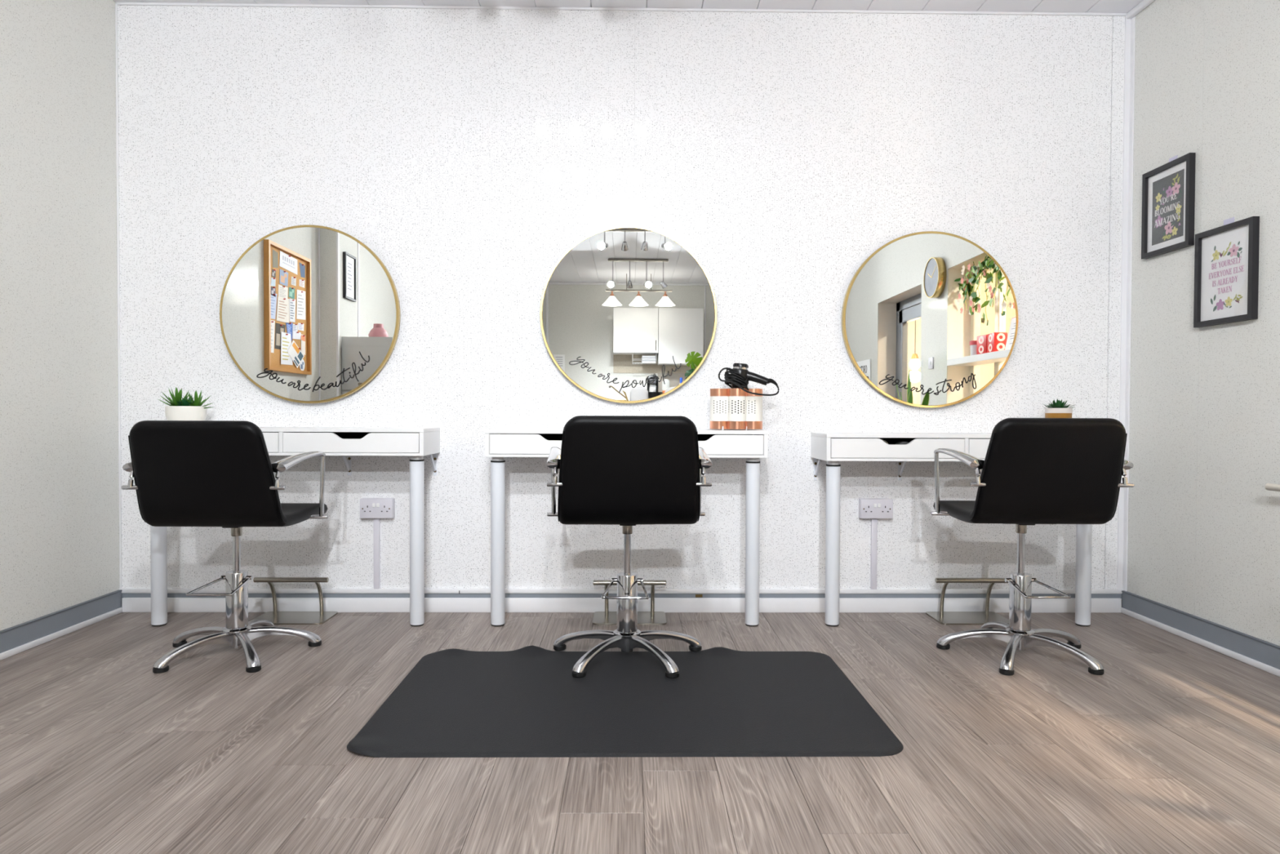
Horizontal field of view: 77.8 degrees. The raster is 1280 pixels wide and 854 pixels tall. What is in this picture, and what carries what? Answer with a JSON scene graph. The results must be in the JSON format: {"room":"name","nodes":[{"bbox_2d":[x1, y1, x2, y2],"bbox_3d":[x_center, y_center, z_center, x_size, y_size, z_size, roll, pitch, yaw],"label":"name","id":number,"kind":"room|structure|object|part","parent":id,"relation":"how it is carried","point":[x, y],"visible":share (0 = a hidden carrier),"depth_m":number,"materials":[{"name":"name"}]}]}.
{"room":"salon","nodes":[
{"label":"salon","id":0,"kind":"room"},
{"bbox_2d":[0,0,119,631],"bbox_3d":[-2.399,-0.531,2.394,0.120,2.901,2.607,0,1,-1],"label":"wall","id":1,"kind":"structure","parent":0,"point":[60,478],"depth_m":3.19,"materials":[{"name":"white paint"}]},
{"bbox_2d":[0,589,122,660],"bbox_3d":[-2.333,0.808,2.403,0.022,0.102,2.375,0,1,-1],"label":"baseboard","id":2,"kind":"structure","parent":1,"relation":"attached to","point":[18,638],"depth_m":3.18,"materials":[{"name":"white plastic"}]},
{"bbox_2d":[117,4,1124,606],"bbox_3d":[-0.059,-0.545,3.670,4.794,2.901,0.120,0,1,-1],"label":"wall","id":3,"kind":"structure","parent":0,"point":[468,150],"depth_m":3.60,"materials":[{"name":"white paint"}]},
{"bbox_2d":[115,2,122,588],"bbox_3d":[-2.351,-0.577,3.574,0.008,2.651,0.008,0,1,-1],"label":"trim","id":4,"kind":"structure","parent":3,"relation":"attached to","point":[116,5],"depth_m":3.57,"materials":[{"name":"white paint"}]},
{"bbox_3d":[-1.781,-0.530,3.589,1.148,2.741,0.006,0,1,-1],"label":"panel","id":5,"kind":"part","parent":3,"relation":"part of","materials":[{"name":"white paint"}]},
{"bbox_2d":[219,224,400,403],"bbox_3d":[-1.485,-0.506,3.573,0.800,0.800,0.034,0,1,-1],"label":"round mirror","id":6,"kind":"object","parent":3,"relation":"attached to","point":[309,313],"visible":1,"depth_m":3.56,"materials":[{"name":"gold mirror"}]},
{"bbox_2d":[258,426,439,475],"bbox_3d":[-1.503,0.112,3.456,1.190,0.220,0.290,0,1,-1],"label":"desk","id":7,"kind":"object","parent":3,"relation":"attached to","point":[279,441],"visible":0.57,"depth_m":3.32,"materials":[{"name":"white paint"}]},
{"bbox_2d":[158,386,211,420],"bbox_3d":[-1.960,-0.087,3.427,0.229,0.174,0.166,0,1,-1],"label":"succulent planter","id":8,"kind":"object","parent":7,"relation":"on","point":[185,409],"visible":0.9,"depth_m":3.39,"materials":[{"name":"beige ceramic"}]},
{"bbox_2d":[164,405,206,420],"bbox_3d":[-1.965,-0.045,3.432,0.157,0.090,0.157,0,1,-1],"label":"plant pot","id":9,"kind":"object","parent":8,"relation":"attached to","point":[171,412],"depth_m":3.37,"materials":[{"name":"beige ceramic"}]},
{"bbox_3d":[-1.794,0.063,3.314,0.565,0.082,0.016,0,1,-1],"label":"drawer","id":10,"kind":"part","parent":7,"relation":"part of","materials":[{"name":"white paint"}]},
{"bbox_3d":[-1.209,0.065,3.322,0.565,0.082,0.016,0,1,-1],"label":"drawer","id":11,"kind":"part","parent":7,"relation":"part of","materials":[{"name":"white paint"}]},
{"bbox_3d":[-0.917,0.070,3.463,0.018,0.098,0.289,0,1,-1],"label":"panel","id":12,"kind":"part","parent":7,"relation":"part of","materials":[{"name":"white paint"}]},
{"bbox_2d":[373,518,380,588],"bbox_3d":[-1.198,0.574,3.606,0.026,0.323,0.016,0,1,-1],"label":"conduit","id":13,"kind":"object","parent":3,"relation":"attached to","point":[376,522],"visible":1,"depth_m":3.60,"materials":[{"name":"white plastic"}]},
{"bbox_2d":[360,497,395,518],"bbox_3d":[-1.191,0.368,3.590,0.150,0.090,0.040,0,1,-1],"label":"wall socket","id":14,"kind":"object","parent":3,"relation":"attached to","point":[370,508],"visible":1,"depth_m":3.58,"materials":[{"name":"white plastic"}]},
{"bbox_3d":[-0.618,-0.526,3.605,1.180,2.741,0.006,0,1,-1],"label":"panel","id":15,"kind":"part","parent":3,"relation":"part of","materials":[{"name":"white paint"}]},
{"bbox_2d":[115,2,1126,16],"bbox_3d":[-0.067,-1.888,3.582,4.566,0.012,0.008,0,1,-1],"label":"trim","id":16,"kind":"structure","parent":3,"relation":"attached to","point":[117,3],"depth_m":3.58,"materials":[{"name":"white plastic"}]},
{"bbox_2d":[119,587,1124,612],"bbox_3d":[-0.063,0.793,3.623,4.594,0.107,0.020,0,1,-1],"label":"baseboard","id":17,"kind":"structure","parent":3,"relation":"attached to","point":[134,599],"depth_m":3.62,"materials":[{"name":"white plastic"}]},
{"bbox_2d":[484,428,768,457],"bbox_3d":[-0.058,0.121,3.475,1.190,0.220,0.290,0,1,-1],"label":"desk","id":18,"kind":"object","parent":3,"relation":"attached to","point":[499,442],"visible":0.35,"depth_m":3.33,"materials":[{"name":"white paint"}]},
{"bbox_3d":[-0.643,0.074,3.467,0.018,0.098,0.289,0,1,-1],"label":"panel","id":19,"kind":"part","parent":18,"relation":"part of","materials":[{"name":"white paint"}]},
{"bbox_3d":[-0.348,0.072,3.334,0.565,0.082,0.016,0,1,-1],"label":"drawer","id":20,"kind":"part","parent":18,"relation":"part of","materials":[{"name":"white paint"}]},
{"bbox_3d":[0.237,0.074,3.342,0.565,0.082,0.016,0,1,-1],"label":"drawer","id":21,"kind":"part","parent":18,"relation":"part of","materials":[{"name":"white paint"}]},
{"bbox_2d":[710,388,762,430],"bbox_3d":[0.421,-0.077,3.474,0.229,0.180,0.151,0,1,-1],"label":"caddy","id":22,"kind":"object","parent":18,"relation":"on","point":[730,408],"visible":0.98,"depth_m":3.43,"materials":[{"name":"orange metal"}]},
{"bbox_2d":[718,363,779,395],"bbox_3d":[0.472,-0.205,3.424,0.256,0.143,0.120,0,1,12],"label":"hairdryer","id":23,"kind":"object","parent":22,"relation":"on","point":[740,376],"visible":0.98,"depth_m":3.41,"materials":[{"name":"black plastic"}]},
{"bbox_2d":[733,363,748,368],"bbox_3d":[0.437,-0.266,3.441,0.067,0.022,0.067,0,1,-1],"label":"grille","id":24,"kind":"object","parent":23,"relation":"attached to","point":[735,365],"depth_m":3.41,"materials":[{"name":"grey plastic"}]},
{"bbox_3d":[0.504,-0.211,3.427,0.104,0.065,0.032,0,1,7],"label":"handle","id":25,"kind":"part","parent":23,"relation":"part of","materials":[{"name":"black plastic"}]},
{"bbox_3d":[0.529,0.079,3.483,0.018,0.098,0.289,0,1,-1],"label":"panel","id":26,"kind":"part","parent":18,"relation":"part of","materials":[{"name":"white paint"}]},
{"bbox_2d":[539,226,716,403],"bbox_3d":[-0.051,-0.507,3.592,0.800,0.800,0.034,0,1,-1],"label":"round mirror","id":27,"kind":"object","parent":3,"relation":"attached to","point":[628,314],"visible":1,"depth_m":3.58,"materials":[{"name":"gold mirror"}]},
{"bbox_3d":[0.512,-0.522,3.621,1.080,2.741,0.006,0,1,-1],"label":"panel","id":28,"kind":"part","parent":3,"relation":"part of","materials":[{"name":"white paint"}]},
{"bbox_2d":[870,518,877,589],"bbox_3d":[1.073,0.582,3.637,0.026,0.323,0.016,0,1,-1],"label":"conduit","id":29,"kind":"object","parent":3,"relation":"attached to","point":[873,521],"visible":1,"depth_m":3.63,"materials":[{"name":"white plastic"}]},
{"bbox_2d":[858,497,893,518],"bbox_3d":[1.078,0.373,3.621,0.150,0.090,0.040,0,1,-1],"label":"wall socket","id":30,"kind":"object","parent":3,"relation":"attached to","point":[868,508],"visible":1,"depth_m":3.60,"materials":[{"name":"white plastic"}]},
{"bbox_2d":[810,431,991,480],"bbox_3d":[1.379,0.139,3.495,1.190,0.220,0.290,0,1,-1],"label":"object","id":31,"kind":"object","parent":3,"relation":"attached to","point":[824,446],"visible":0.58,"depth_m":3.35,"materials":[{"name":"white paint"}]},
{"bbox_3d":[0.794,0.092,3.487,0.018,0.098,0.289,0,1,-1],"label":"panel","id":32,"kind":"part","parent":31,"relation":"part of","materials":[{"name":"white paint"}]},
{"bbox_3d":[1.089,0.090,3.354,0.565,0.082,0.016,0,1,-1],"label":"drawer","id":33,"kind":"part","parent":31,"relation":"part of","materials":[{"name":"white paint"}]},
{"bbox_2d":[894,440,908,444],"bbox_3d":[1.135,0.094,3.422,0.064,0.064,0.060,0,1,-1],"label":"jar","id":34,"kind":"object","parent":31,"relation":"in","point":[899,442],"visible":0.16,"depth_m":3.40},
{"bbox_3d":[1.674,0.092,3.362,0.565,0.082,0.016,0,1,-1],"label":"drawer","id":35,"kind":"part","parent":31,"relation":"part of","materials":[{"name":"white paint"}]},
{"bbox_2d":[1043,398,1074,417],"bbox_3d":[1.837,-0.048,3.479,0.130,0.157,0.130,-1,1,-40],"label":"pot","id":36,"kind":"object","parent":31,"relation":"on","point":[1059,409],"visible":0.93,"depth_m":3.45,"materials":[{"name":"ceramic"}]},
{"bbox_3d":[1.840,-0.015,3.485,0.106,0.092,0.105,0,1,-1],"label":"pot","id":37,"kind":"part","parent":36,"relation":"part of","materials":[{"name":"wood"}]},
{"bbox_2d":[841,231,1017,408],"bbox_3d":[1.319,-0.487,3.611,0.800,0.800,0.034,0,1,-1],"label":"round mirror","id":38,"kind":"object","parent":3,"relation":"attached to","point":[930,318],"visible":1,"depth_m":3.60,"materials":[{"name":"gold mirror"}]},
{"bbox_3d":[1.602,-0.518,3.636,1.099,2.741,0.006,0,1,-1],"label":"panel","id":39,"kind":"part","parent":3,"relation":"part of","materials":[{"name":"white paint"}]},
{"bbox_3d":[2.196,-0.516,3.644,0.085,2.741,0.006,0,1,-1],"label":"panel","id":40,"kind":"part","parent":3,"relation":"part of","materials":[{"name":"white paint"}]},
{"bbox_2d":[1116,14,1135,591],"bbox_3d":[2.224,-0.561,3.625,0.030,2.651,0.030,0,1,-1],"label":"trim","id":41,"kind":"structure","parent":3,"relation":"attached to","point":[1130,24],"depth_m":3.63,"materials":[{"name":"white plastic"}]},
{"bbox_2d":[113,0,1142,13],"bbox_3d":[-0.026,-1.877,-0.239,5.144,0.100,7.850,0,1,-1],"label":"ceiling","id":42,"kind":"structure","parent":0,"point":[1013,6],"depth_m":3.54,"materials":[{"name":"white paint"}]},
{"bbox_2d":[0,612,1279,853],"bbox_3d":[-0.037,0.943,-0.190,5.144,0.060,7.850,0,1,-1],"label":"floor","id":43,"kind":"structure","parent":0,"point":[1175,748],"depth_m":2.08,"materials":[{"name":"brown wood"}]},
{"bbox_2d":[150,524,167,626],"bbox_3d":[-2.048,0.480,3.373,0.062,0.726,0.062,0,1,-1],"label":"shelf leg","id":44,"kind":"object","parent":43,"relation":"on","point":[158,543],"visible":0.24,"depth_m":3.35,"materials":[{"name":"white metal"}]},
{"bbox_2d":[121,420,328,673],"bbox_3d":[-1.523,0.412,3.010,0.604,0.879,0.653,0,1,-1],"label":"salon chair","id":45,"kind":"object","parent":43,"relation":"on","point":[184,473],"visible":1,"depth_m":2.76,"materials":[{"name":"black leather"},{"name":"polished chrome"},{"name":"black rubber"}]},
{"bbox_3d":[-1.780,0.124,2.931,0.068,0.063,0.350,0,1,-4],"label":"armrest","id":46,"kind":"part","parent":45,"relation":"part of","materials":[{"name":"silver metal"}]},
{"bbox_3d":[-1.772,0.174,2.766,0.016,0.074,0.039,0,1,4],"label":"post","id":47,"kind":"part","parent":45,"relation":"part of","materials":[{"name":"silver metal"}]},
{"bbox_3d":[-1.613,0.804,2.868,0.045,0.079,0.276,1,1,34],"label":"star leg","id":48,"kind":"part","parent":45,"relation":"part of","materials":[{"name":"metal"}]},
{"bbox_3d":[-1.675,0.801,3.042,0.276,0.079,0.045,1,1,16],"label":"star leg","id":49,"kind":"part","parent":45,"relation":"part of","materials":[{"name":"metal"}]},
{"bbox_3d":[-1.519,0.168,2.770,0.495,0.382,0.180,0,1,-1],"label":"backrest","id":50,"kind":"part","parent":45,"relation":"part of","materials":[{"name":"black leather"}]},
{"bbox_3d":[-1.528,0.581,2.899,0.166,0.030,0.200,0,1,-1],"label":"pump lever","id":51,"kind":"part","parent":45,"relation":"part of","materials":[{"name":"silver metal"}]},
{"bbox_3d":[-1.523,0.365,3.010,0.200,0.018,0.180,0,1,-1],"label":"under plate","id":52,"kind":"part","parent":45,"relation":"part of","materials":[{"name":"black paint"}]},
{"bbox_3d":[-1.427,0.805,2.874,0.045,0.079,0.276,-1,1,-38],"label":"star leg","id":53,"kind":"part","parent":45,"relation":"part of","materials":[{"name":"metal"}]},
{"bbox_3d":[-1.531,0.800,3.156,0.045,0.079,0.276,0,1,-1],"label":"star leg","id":54,"kind":"part","parent":45,"relation":"part of","materials":[{"name":"metal"}]},
{"bbox_3d":[-1.266,0.176,2.773,0.016,0.074,0.039,0,1,-5],"label":"post","id":55,"kind":"part","parent":45,"relation":"part of","materials":[{"name":"silver metal"}]},
{"bbox_3d":[-1.376,0.802,3.051,0.276,0.079,0.045,0,1,-20],"label":"star leg","id":56,"kind":"part","parent":45,"relation":"part of","materials":[{"name":"metal"}]},
{"bbox_3d":[-1.262,0.126,2.938,0.068,0.063,0.350,0,1,3],"label":"armrest","id":57,"kind":"part","parent":45,"relation":"part of","materials":[{"name":"silver metal"}]},
{"bbox_3d":[-1.524,0.340,3.091,0.495,0.061,0.488,0,1,-1],"label":"seat","id":58,"kind":"part","parent":45,"relation":"part of","materials":[{"name":"black leather"}]},
{"bbox_3d":[-1.244,0.229,3.103,0.018,0.240,0.030,1,1,16],"label":"post","id":59,"kind":"part","parent":45,"relation":"part of","materials":[{"name":"silver metal"}]},
{"bbox_2d":[252,577,337,624],"bbox_3d":[-1.522,0.749,3.487,0.320,0.188,0.205,0,1,-1],"label":"footrest","id":60,"kind":"object","parent":43,"relation":"on","point":[276,617],"visible":1,"depth_m":3.47,"materials":[{"name":"metal"}]},
{"bbox_3d":[-1.523,0.840,3.489,0.320,0.006,0.205,0,1,-1],"label":"plate","id":61,"kind":"part","parent":60,"relation":"part of","materials":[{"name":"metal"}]},
{"bbox_2d":[408,455,424,626],"bbox_3d":[-0.953,0.484,3.388,0.062,0.726,0.062,0,1,-1],"label":"table leg","id":62,"kind":"object","parent":43,"relation":"on","point":[416,464],"visible":0.92,"depth_m":3.36,"materials":[{"name":"white metal"}]},
{"bbox_2d":[490,457,505,626],"bbox_3d":[-0.608,0.487,3.392,0.062,0.723,0.062,0,1,-1],"label":"table leg","id":63,"kind":"object","parent":43,"relation":"on","point":[497,464],"visible":0.94,"depth_m":3.37,"materials":[{"name":"white metal"}]},
{"bbox_2d":[346,644,903,757],"bbox_3d":[-0.042,0.850,2.554,1.523,0.030,0.914,0,1,-1],"label":"floor mat","id":64,"kind":"object","parent":43,"relation":"on","point":[527,701],"visible":0.98,"depth_m":2.41,"materials":[{"name":"grey plastic"}]},
{"bbox_2d":[546,415,712,678],"bbox_3d":[-0.047,0.403,2.950,0.604,0.893,0.653,0,1,-3],"label":"salon chair","id":65,"kind":"object","parent":64,"relation":"on","point":[627,471],"visible":1,"depth_m":2.70,"materials":[{"name":"black leather"},{"name":"polished chrome"},{"name":"black rubber"}]},
{"bbox_3d":[-0.302,0.108,2.862,0.068,0.063,0.350,0,1,-6],"label":"armrest","id":66,"kind":"part","parent":65,"relation":"part of","materials":[{"name":"silver metal"}]},
{"bbox_3d":[-0.331,0.211,3.026,0.018,0.240,0.030,0,1,-19],"label":"post","id":67,"kind":"part","parent":65,"relation":"part of","materials":[{"name":"silver metal"}]},
{"bbox_3d":[-0.288,0.159,2.698,0.016,0.074,0.039,0,1,2],"label":"post","id":68,"kind":"part","parent":65,"relation":"part of","materials":[{"name":"silver metal"}]},
{"bbox_3d":[-0.198,0.799,2.988,0.276,0.079,0.045,1,1,18],"label":"star leg","id":69,"kind":"part","parent":65,"relation":"part of","materials":[{"name":"metal"}]},
{"bbox_3d":[-0.141,0.802,2.811,0.045,0.079,0.276,1,1,36],"label":"star leg","id":70,"kind":"part","parent":65,"relation":"part of","materials":[{"name":"metal"}]},
{"bbox_3d":[-0.047,0.349,2.950,0.200,0.018,0.180,0,1,-3],"label":"under plate","id":71,"kind":"part","parent":65,"relation":"part of","materials":[{"name":"black paint"}]},
{"bbox_3d":[-0.056,0.579,2.838,0.166,0.030,0.204,0,1,-3],"label":"pump lever","id":72,"kind":"part","parent":65,"relation":"part of","materials":[{"name":"silver metal"}]},
{"bbox_3d":[-0.035,0.152,2.710,0.495,0.382,0.180,0,1,-3],"label":"backrest","id":73,"kind":"part","parent":65,"relation":"part of","materials":[{"name":"black leather"}]},
{"bbox_3d":[0.044,0.803,2.810,0.045,0.079,0.276,-1,1,-36],"label":"star leg","id":74,"kind":"part","parent":65,"relation":"part of","materials":[{"name":"metal"}]},
{"bbox_3d":[0.102,0.800,2.986,0.276,0.079,0.045,0,1,-18],"label":"star leg","id":75,"kind":"part","parent":65,"relation":"part of","materials":[{"name":"metal"}]},
{"bbox_3d":[0.229,0.213,3.052,0.018,0.240,0.030,0,1,14],"label":"post","id":76,"kind":"part","parent":65,"relation":"part of","materials":[{"name":"silver metal"}]},
{"bbox_3d":[0.217,0.160,2.722,0.016,0.074,0.039,0,1,-7],"label":"post","id":77,"kind":"part","parent":65,"relation":"part of","materials":[{"name":"silver metal"}]},
{"bbox_3d":[0.216,0.110,2.886,0.068,0.063,0.350,0,1,1],"label":"armrest","id":78,"kind":"part","parent":65,"relation":"part of","materials":[{"name":"silver metal"}]},
{"bbox_2d":[592,579,666,624],"bbox_3d":[-0.046,0.760,3.508,0.320,0.177,0.205,0,1,-1],"label":"footrest","id":79,"kind":"object","parent":43,"relation":"on","point":[652,617],"visible":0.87,"depth_m":3.49,"materials":[{"name":"metal"}]},
{"bbox_3d":[-0.046,0.845,3.509,0.320,0.006,0.205,0,1,-1],"label":"plate","id":80,"kind":"part","parent":79,"relation":"part of","materials":[{"name":"metal"}]},
{"bbox_2d":[745,457,759,626],"bbox_3d":[0.484,0.491,3.407,0.062,0.723,0.062,0,1,-1],"label":"shelf leg","id":81,"kind":"object","parent":43,"relation":"on","point":[753,464],"visible":0.94,"depth_m":3.38,"materials":[{"name":"white metal"}]},
{"bbox_2d":[825,461,840,626],"bbox_3d":[0.830,0.498,3.412,0.062,0.710,0.062,0,1,-1],"label":"shelf leg","id":82,"kind":"object","parent":43,"relation":"on","point":[833,468],"visible":0.92,"depth_m":3.39,"materials":[{"name":"white metal"}]},
{"bbox_2d":[925,577,1008,624],"bbox_3d":[1.464,0.760,3.528,0.320,0.188,0.205,0,1,-1],"label":"footrest","id":83,"kind":"object","parent":43,"relation":"on","point":[943,617],"visible":0.95,"depth_m":3.51,"materials":[{"name":"metal"}]},
{"bbox_3d":[1.464,0.850,3.530,0.320,0.006,0.205,0,1,-1],"label":"plate","id":84,"kind":"part","parent":83,"relation":"part of","materials":[{"name":"metal"}]},
{"bbox_2d":[930,417,1134,675],"bbox_3d":[1.444,0.413,3.021,0.604,0.899,0.653,0,1,1],"label":"salon chair","id":85,"kind":"object","parent":43,"relation":"on","point":[1035,470],"visible":1,"depth_m":2.77,"materials":[{"name":"black leather"},{"name":"polished chrome"},{"name":"black rubber"}]},
{"bbox_3d":[1.167,0.218,3.116,0.018,0.240,0.031,0,1,-15],"label":"post","id":86,"kind":"part","parent":85,"relation":"part of","materials":[{"name":"silver metal"}]},
{"bbox_3d":[1.184,0.115,2.951,0.068,0.063,0.350,0,1,-2],"label":"armrest","id":87,"kind":"part","parent":85,"relation":"part of","materials":[{"name":"silver metal"}]},
{"bbox_3d":[1.291,0.812,3.053,0.276,0.079,0.045,1,1,16],"label":"star leg","id":88,"kind":"part","parent":85,"relation":"part of","materials":[{"name":"metal"}]},
{"bbox_3d":[1.186,0.165,2.786,0.016,0.074,0.039,0,1,6],"label":"post","id":89,"kind":"part","parent":85,"relation":"part of","materials":[{"name":"silver metal"}]},
{"bbox_3d":[1.446,0.331,3.102,0.495,0.061,0.488,0,1,1],"label":"seat","id":90,"kind":"part","parent":85,"relation":"part of","materials":[{"name":"black leather"}]},
{"bbox_3d":[1.438,0.811,3.166,0.045,0.079,0.276,0,1,-2],"label":"star leg","id":91,"kind":"part","parent":85,"relation":"part of","materials":[{"name":"metal"}]},
{"bbox_3d":[1.353,0.815,2.879,0.045,0.079,0.276,1,1,34],"label":"star leg","id":92,"kind":"part","parent":85,"relation":"part of","materials":[{"name":"metal"}]},
{"bbox_3d":[1.444,0.356,3.021,0.200,0.018,0.180,0,1,1],"label":"under plate","id":93,"kind":"part","parent":85,"relation":"part of","materials":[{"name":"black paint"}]},
{"bbox_3d":[1.454,0.592,2.909,0.166,0.030,0.204,0,1,1],"label":"pump lever","id":94,"kind":"part","parent":85,"relation":"part of","materials":[{"name":"silver metal"}]},
{"bbox_3d":[1.439,0.159,2.780,0.495,0.382,0.180,0,1,1],"label":"backrest","id":95,"kind":"part","parent":85,"relation":"part of","materials":[{"name":"black leather"}]},
{"bbox_3d":[1.591,0.813,3.062,0.276,0.079,0.045,0,1,-20],"label":"star leg","id":96,"kind":"part","parent":85,"relation":"part of","materials":[{"name":"metal"}]},
{"bbox_3d":[1.538,0.816,2.884,0.045,0.079,0.276,-1,1,-38],"label":"star leg","id":97,"kind":"part","parent":85,"relation":"part of","materials":[{"name":"metal"}]},
{"bbox_3d":[1.692,0.167,2.774,0.016,0.074,0.039,0,1,-3],"label":"post","id":98,"kind":"part","parent":85,"relation":"part of","materials":[{"name":"silver metal"}]},
{"bbox_3d":[1.703,0.117,2.938,0.068,0.063,0.350,0,1,5],"label":"armrest","id":99,"kind":"part","parent":85,"relation":"part of","materials":[{"name":"silver metal"}]},
{"bbox_2d":[1075,524,1092,626],"bbox_3d":[1.919,0.502,3.427,0.062,0.710,0.062,0,1,-1],"label":"shelf leg","id":100,"kind":"object","parent":43,"relation":"on","point":[1083,531],"visible":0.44,"depth_m":3.40,"materials":[{"name":"white metal"}]},
{"bbox_2d":[1127,0,1279,645],"bbox_3d":[2.400,-0.468,-0.172,0.220,2.901,7.870,0,1,-1],"label":"wall","id":101,"kind":"structure","parent":0,"point":[1204,522],"depth_m":3.12,"materials":[{"name":"white paint"}]},
{"bbox_2d":[1126,0,1155,18],"bbox_3d":[2.281,-1.805,-0.207,0.028,0.028,7.650,0,1,-1],"label":"trim","id":102,"kind":"structure","parent":101,"relation":"attached to","point":[1144,4],"depth_m":3.53,"materials":[{"name":"white plastic"}]},
{"bbox_3d":[2.244,-0.512,3.410,0.006,2.741,0.462,0,1,-1],"label":"panel","id":103,"kind":"part","parent":101,"relation":"part of","materials":[{"name":"white paint"}]},
{"bbox_2d":[1141,152,1195,259],"bbox_3d":[2.232,-0.938,3.355,0.024,0.397,0.296,0,1,-1],"label":"picture frame","id":104,"kind":"object","parent":101,"relation":"attached to","point":[1168,189],"visible":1,"depth_m":3.34,"materials":[{"name":"black paint"}]},
{"bbox_2d":[1155,192,1161,202],"bbox_3d":[2.232,-0.988,3.410,0.001,0.039,0.040,0,1,-1],"label":"flower","id":105,"kind":"object","parent":104,"relation":"on","point":[1158,195],"depth_m":3.41,"materials":[{"name":"yellow paper"}]},
{"bbox_2d":[1155,215,1163,227],"bbox_3d":[2.232,-0.884,3.408,0.001,0.051,0.052,0,1,-1],"label":"flower","id":106,"kind":"object","parent":104,"relation":"on","point":[1158,219],"depth_m":3.41,"materials":[{"name":"purple paper"}]},
{"bbox_2d":[1146,160,1186,253],"bbox_3d":[2.238,-0.925,3.355,0.009,0.342,0.266,0,1,-1],"label":"print","id":107,"kind":"object","parent":104,"relation":"attached to","point":[1166,183],"depth_m":3.36,"materials":[{"name":"multicoloured paper"}]},
{"bbox_2d":[1151,168,1184,245],"bbox_3d":[2.233,-0.925,3.355,0.001,0.274,0.196,0,1,-1],"label":"artwork","id":108,"kind":"object","parent":104,"relation":"attached to","point":[1168,187],"depth_m":3.35},
{"bbox_2d":[1164,221,1173,234],"bbox_3d":[2.232,-0.842,3.344,0.001,0.055,0.056,0,1,-1],"label":"flower","id":109,"kind":"object","parent":104,"relation":"on","point":[1169,225],"depth_m":3.34,"materials":[{"name":"pink paper"}]},
{"bbox_2d":[1165,186,1173,197],"bbox_3d":[2.233,-0.993,3.342,0.001,0.047,0.048,0,1,-1],"label":"flower","id":110,"kind":"object","parent":104,"relation":"on","point":[1169,189],"depth_m":3.34,"materials":[{"name":"purple paper"}]},
{"bbox_2d":[1172,226,1177,235],"bbox_3d":[2.233,-0.819,3.310,0.001,0.037,0.038,0,1,-1],"label":"flower","id":111,"kind":"object","parent":104,"relation":"on","point":[1175,228],"depth_m":3.31,"materials":[{"name":"yellow paper"}]},
{"bbox_2d":[1171,182,1180,195],"bbox_3d":[2.233,-0.994,3.302,0.001,0.051,0.052,0,1,-1],"label":"flower","id":112,"kind":"object","parent":104,"relation":"on","point":[1175,186],"depth_m":3.30,"materials":[{"name":"pink paper"}]},
{"bbox_2d":[1175,204,1181,213],"bbox_3d":[2.233,-0.907,3.287,0.001,0.037,0.038,0,1,-1],"label":"flower","id":113,"kind":"object","parent":104,"relation":"on","point":[1178,206],"depth_m":3.29,"materials":[{"name":"yellow paper"}]},
{"bbox_2d":[1120,590,1279,676],"bbox_3d":[2.240,0.827,2.344,0.022,0.102,2.618,0,1,-1],"label":"baseboard","id":114,"kind":"structure","parent":101,"relation":"attached to","point":[1263,655],"depth_m":3.11,"materials":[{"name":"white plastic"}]},
{"bbox_2d":[1193,216,1259,327],"bbox_3d":[2.235,-0.595,3.028,0.024,0.399,0.296,0,1,-1],"label":"picture frame","id":115,"kind":"object","parent":101,"relation":"attached to","point":[1226,256],"visible":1,"depth_m":3.02,"materials":[{"name":"black paint"}]},
{"bbox_2d":[1200,224,1248,321],"bbox_3d":[2.241,-0.582,3.028,0.009,0.342,0.266,0,1,-1],"label":"print","id":116,"kind":"object","parent":115,"relation":"attached to","point":[1224,249],"depth_m":3.03},
{"bbox_3d":[2.251,-0.503,2.917,0.006,2.741,0.522,0,1,-1],"label":"panel","id":117,"kind":"part","parent":101,"relation":"part of","materials":[{"name":"white paint"}]},
{"bbox_2d":[1264,483,1279,491],"bbox_3d":[2.215,0.213,2.498,0.072,0.025,0.528,0,1,-1],"label":"towel rail","id":118,"kind":"object","parent":101,"relation":"attached to","point":[1269,486],"visible":1,"depth_m":2.73,"materials":[{"name":"metal"}]}
]}

